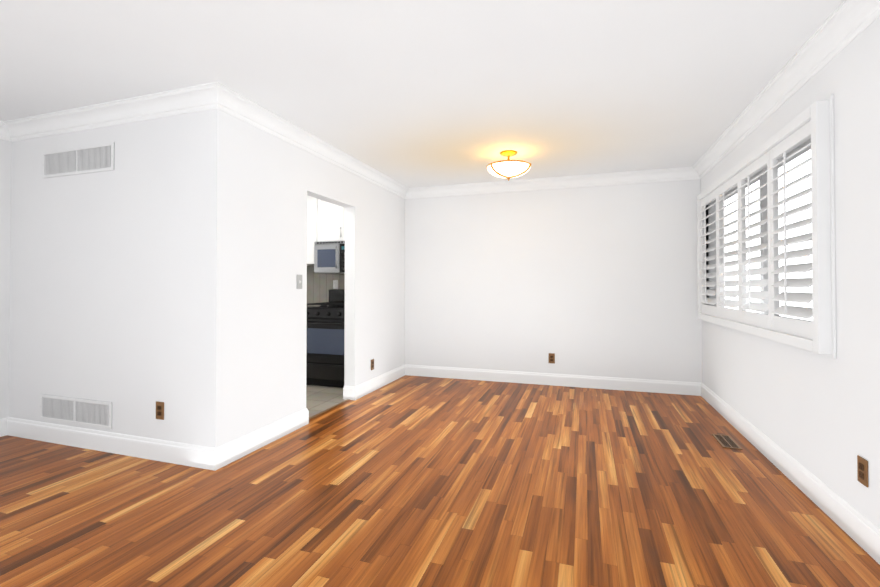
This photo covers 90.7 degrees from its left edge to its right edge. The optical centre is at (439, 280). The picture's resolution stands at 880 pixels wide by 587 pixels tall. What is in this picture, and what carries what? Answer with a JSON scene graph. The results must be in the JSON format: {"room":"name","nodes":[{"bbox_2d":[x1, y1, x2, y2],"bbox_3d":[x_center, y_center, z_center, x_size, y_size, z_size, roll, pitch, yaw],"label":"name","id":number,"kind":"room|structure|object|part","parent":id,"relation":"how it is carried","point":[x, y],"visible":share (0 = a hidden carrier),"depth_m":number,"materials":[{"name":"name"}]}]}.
{"room":"empty living room","nodes":[
{"label":"empty living room","id":0,"kind":"room"},
{"bbox_2d":[0,139,3,418],"bbox_3d":[-3.938,-0.017,2.186,0.200,2.440,9.330,0,-1,18],"label":"wall","id":1,"kind":"structure","parent":0,"point":[1,141],"depth_m":3.40,"materials":[{"name":"paint"}]},
{"bbox_2d":[0,418,3,436],"bbox_3d":[-4.323,1.117,0.668,0.015,0.138,5.830,0,-1,18],"label":"baseboard","id":2,"kind":"structure","parent":1,"relation":"attached to","point":[1,420],"depth_m":3.39,"materials":[{"name":"white paint"}]},
{"bbox_2d":[0,120,15,141],"bbox_3d":[-4.284,-1.195,0.681,0.098,0.118,5.830,0,-1,18],"label":"crown molding","id":3,"kind":"structure","parent":1,"relation":"attached to","point":[1,122],"depth_m":3.38,"materials":[{"name":"white paint"}]},
{"bbox_2d":[4,111,199,444],"bbox_3d":[-2.478,-0.005,3.188,1.920,2.440,0.150,0,-1,18],"label":"wall","id":4,"kind":"structure","parent":0,"point":[164,260],"depth_m":3.09,"materials":[{"name":"paint"}]},
{"bbox_2d":[40,394,111,428],"bbox_3d":[-2.684,0.960,3.192,0.760,0.190,0.010,0,-1,18],"label":"air vent","id":5,"kind":"object","parent":4,"relation":"in","point":[87,412],"visible":1,"depth_m":3.19,"materials":[{"name":"grey metal"}]},
{"bbox_2d":[42,142,114,177],"bbox_3d":[-2.684,-0.885,3.213,0.760,0.200,0.010,0,-1,18],"label":"air vent","id":6,"kind":"object","parent":4,"relation":"in","point":[81,160],"visible":1,"depth_m":3.21,"materials":[{"name":"grey metal"}]},
{"bbox_2d":[4,84,215,140],"bbox_3d":[-2.389,-1.168,3.073,1.950,0.118,0.098,0,-1,18],"label":"crown molding","id":7,"kind":"structure","parent":4,"relation":"attached to","point":[190,99],"depth_m":3.05,"materials":[{"name":"white paint"}]},
{"bbox_2d":[4,417,219,470],"bbox_3d":[-2.407,1.145,3.096,2.065,0.138,0.015,0,-1,18],"label":"baseboard","id":8,"kind":"structure","parent":4,"relation":"attached to","point":[204,457],"depth_m":3.04,"materials":[{"name":"white paint"}]},
{"bbox_2d":[156,401,163,419],"bbox_3d":[-1.891,0.878,2.930,0.072,0.118,0.009,0,-1,18],"label":"outlet","id":9,"kind":"object","parent":4,"relation":"attached to","point":[159,410],"visible":1,"depth_m":2.93,"materials":[{"name":"brown plastic"}]},
{"bbox_2d":[196,108,403,447],"bbox_3d":[-1.010,0.007,4.281,0.120,2.440,3.090,0,-1,18],"label":"wall","id":10,"kind":"structure","parent":0,"point":[255,185],"depth_m":3.27,"materials":[{"name":"paint"}]},
{"bbox_2d":[220,408,308,467],"bbox_3d":[-1.276,1.146,3.252,0.015,0.138,0.955,0,-1,18],"label":"baseboard","id":11,"kind":"structure","parent":10,"relation":"attached to","point":[237,448],"depth_m":3.16,"materials":[{"name":"white paint"}]},
{"bbox_2d":[297,275,301,288],"bbox_3d":[-1.161,0.011,3.605,0.018,0.118,0.072,0,-1,18],"label":"light switch","id":12,"kind":"object","parent":10,"relation":"attached to","point":[299,281],"visible":1,"depth_m":3.60,"materials":[{"name":"grey plastic"}]},
{"bbox_2d":[204,81,407,198],"bbox_3d":[-0.938,-1.155,4.167,0.098,0.118,3.088,0,-1,18],"label":"crown molding","id":13,"kind":"structure","parent":10,"relation":"attached to","point":[217,95],"depth_m":3.42,"materials":[{"name":"white paint"}]},
{"bbox_2d":[343,386,351,399],"bbox_3d":[-0.950,1.163,4.662,0.015,0.138,0.345,0,-1,18],"label":"baseboard","id":14,"kind":"structure","parent":10,"relation":"attached to","point":[347,390],"depth_m":4.48,"materials":[{"name":"white paint"}]},
{"bbox_2d":[371,359,373,369],"bbox_3d":[-0.752,0.938,4.843,0.009,0.118,0.072,0,-1,18],"label":"outlet","id":15,"kind":"object","parent":10,"relation":"attached to","point":[372,364],"visible":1,"depth_m":4.84,"materials":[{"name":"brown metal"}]},
{"bbox_2d":[352,364,407,399],"bbox_3d":[-0.670,1.168,5.080,0.015,0.138,1.315,0,-1,18],"label":"baseboard","id":16,"kind":"structure","parent":10,"relation":"attached to","point":[358,391],"depth_m":4.96,"materials":[{"name":"white paint"}]},
{"bbox_2d":[306,385,349,419],"bbox_3d":[-2.014,1.260,4.742,2.235,0.065,3.240,0,-1,18],"label":"floor","id":17,"kind":"structure","parent":0,"point":[320,400],"depth_m":4.53,"materials":[{"name":"grey tile"}]},
{"bbox_2d":[306,289,344,387],"bbox_3d":[-1.186,0.676,5.269,0.764,1.125,0.721,0,-1,18],"label":"range","id":18,"kind":"object","parent":17,"relation":"on","point":[325,346],"visible":0.56,"depth_m":5.01,"materials":[{"name":"black metal"}]},
{"bbox_2d":[0,0,843,187],"bbox_3d":[-1.223,-1.297,1.301,5.920,0.100,9.330,0,-1,18],"label":"ceiling","id":19,"kind":"structure","parent":0,"point":[416,93],"depth_m":2.52,"materials":[{"name":"paint"}]},
{"bbox_2d":[486,150,530,180],"bbox_3d":[0.652,-1.080,4.128,0.424,0.269,0.424,0,-1,18],"label":"ceiling light","id":20,"kind":"object","parent":19,"relation":"hanging from","point":[508,168],"visible":1,"depth_m":4.02,"materials":[{"name":"white glass"}]},
{"bbox_3d":[0.652,-1.030,4.127,0.410,0.098,0.410,0,-1,18],"label":"lamp shade","id":21,"kind":"part","parent":20,"relation":"part of","materials":[{"name":"white glass"}]},
{"bbox_2d":[0,375,879,586],"bbox_3d":[-1.223,1.223,1.272,5.920,0.060,9.330,0,-1,18],"label":"floor","id":22,"kind":"structure","parent":0,"point":[412,481],"depth_m":2.31,"materials":[{"name":"brown wood"}]},
{"bbox_2d":[712,434,742,449],"bbox_3d":[2.159,1.212,3.276,0.120,0.006,0.300,0,-1,18],"label":"floor vent","id":23,"kind":"object","parent":22,"relation":"in","point":[726,441],"visible":1,"depth_m":3.26,"materials":[{"name":"black metal"}]},
{"bbox_2d":[404,179,699,382],"bbox_3d":[0.207,0.023,5.616,5.490,2.440,0.210,0,-1,18],"label":"wall","id":24,"kind":"structure","parent":0,"point":[601,279],"depth_m":5.12,"materials":[{"name":"paint"}]},
{"bbox_2d":[408,167,691,198],"bbox_3d":[1.096,-1.143,5.183,3.320,0.118,0.098,0,-1,18],"label":"crown molding","id":25,"kind":"structure","parent":24,"relation":"attached to","point":[681,173],"depth_m":5.10,"materials":[{"name":"white paint"}]},
{"bbox_2d":[549,353,554,362],"bbox_3d":[1.319,0.920,5.132,0.072,0.118,0.009,0,-1,18],"label":"outlet","id":26,"kind":"object","parent":24,"relation":"attached to","point":[551,357],"visible":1,"depth_m":5.13,"materials":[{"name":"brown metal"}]},
{"bbox_2d":[408,365,699,395],"bbox_3d":[1.152,1.169,5.182,3.410,0.138,0.015,0,-1,18],"label":"baseboard","id":27,"kind":"structure","parent":24,"relation":"attached to","point":[597,382],"depth_m":5.09,"materials":[{"name":"white paint"}]},
{"bbox_2d":[700,16,879,528],"bbox_3d":[1.492,-0.038,0.387,0.200,2.440,9.330,0,-1,18],"label":"wall","id":28,"kind":"structure","parent":0,"point":[822,411],"depth_m":2.14,"materials":[{"name":"paint"}]},
{"bbox_2d":[722,139,812,320],"bbox_3d":[2.500,-0.259,3.322,0.070,1.170,2.350,0,-1,18],"label":"window","id":29,"kind":"structure","parent":28,"relation":"in","point":[797,159],"depth_m":3.15,"materials":[{"name":"white glass"}]},
{"bbox_2d":[697,94,835,358],"bbox_3d":[2.349,-0.258,3.372,0.108,1.330,2.510,0,-1,18],"label":"window shutters","id":30,"kind":"object","parent":29,"relation":"attached to","point":[814,122],"visible":1,"depth_m":2.69,"materials":[{"name":"white paint"}]},
{"bbox_2d":[692,0,879,179],"bbox_3d":[1.351,-1.198,0.447,0.098,0.118,8.930,0,-1,18],"label":"crown molding","id":31,"kind":"structure","parent":28,"relation":"attached to","point":[843,26],"depth_m":2.44,"materials":[{"name":"white paint"}]},
{"bbox_2d":[700,383,879,564],"bbox_3d":[1.391,1.114,0.408,0.015,0.138,8.930,0,-1,18],"label":"baseboard","id":32,"kind":"structure","parent":28,"relation":"attached to","point":[858,528],"depth_m":2.41,"materials":[{"name":"white paint"}]},
{"bbox_2d":[857,455,867,486],"bbox_3d":[1.907,0.861,1.962,0.009,0.118,0.072,0,-1,18],"label":"outlet","id":33,"kind":"object","parent":28,"relation":"attached to","point":[862,470],"visible":1,"depth_m":1.96,"materials":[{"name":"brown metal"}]},
{"bbox_3d":[-1.554,0.027,5.947,1.960,2.440,0.290,0,-1,18],"label":"wall","id":34,"kind":"structure","parent":0,"visible":0},
{"bbox_2d":[307,195,314,265],"bbox_3d":[-1.834,-0.699,5.708,0.864,0.992,0.333,0,-1,18],"label":"upper cabinet","id":35,"kind":"object","parent":34,"relation":"attached to","point":[310,200],"depth_m":5.47,"materials":[{"name":"white paint"}]},
{"bbox_2d":[307,265,344,305],"bbox_3d":[-1.601,0.045,5.804,1.960,0.600,0.010,0,-1,18],"label":"tile backsplash","id":36,"kind":"structure","parent":34,"relation":"attached to","point":[319,286],"depth_m":5.80,"materials":[{"name":"beige tile"}]},
{"bbox_2d":[333,280,337,288],"bbox_3d":[-1.376,0.054,5.719,0.072,0.118,0.009,0,-1,18],"label":"outlet","id":37,"kind":"object","parent":36,"relation":"attached to","point":[335,284],"visible":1,"depth_m":5.71,"materials":[{"name":"white plastic"}]},
{"bbox_2d":[315,198,344,241],"bbox_3d":[-1.122,-0.840,5.479,0.756,0.715,0.344,0,-1,18],"label":"upper cabinet","id":38,"kind":"object","parent":34,"relation":"attached to","point":[325,221],"depth_m":5.39,"materials":[{"name":"white paint"}]},
{"bbox_2d":[314,241,344,273],"bbox_3d":[-1.141,-0.285,5.416,0.756,0.390,0.443,0,-1,18],"label":"over-the-range microwave","id":39,"kind":"object","parent":38,"relation":"attached to","point":[329,257],"visible":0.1,"depth_m":5.30,"materials":[{"name":"silver metal"}]}
]}

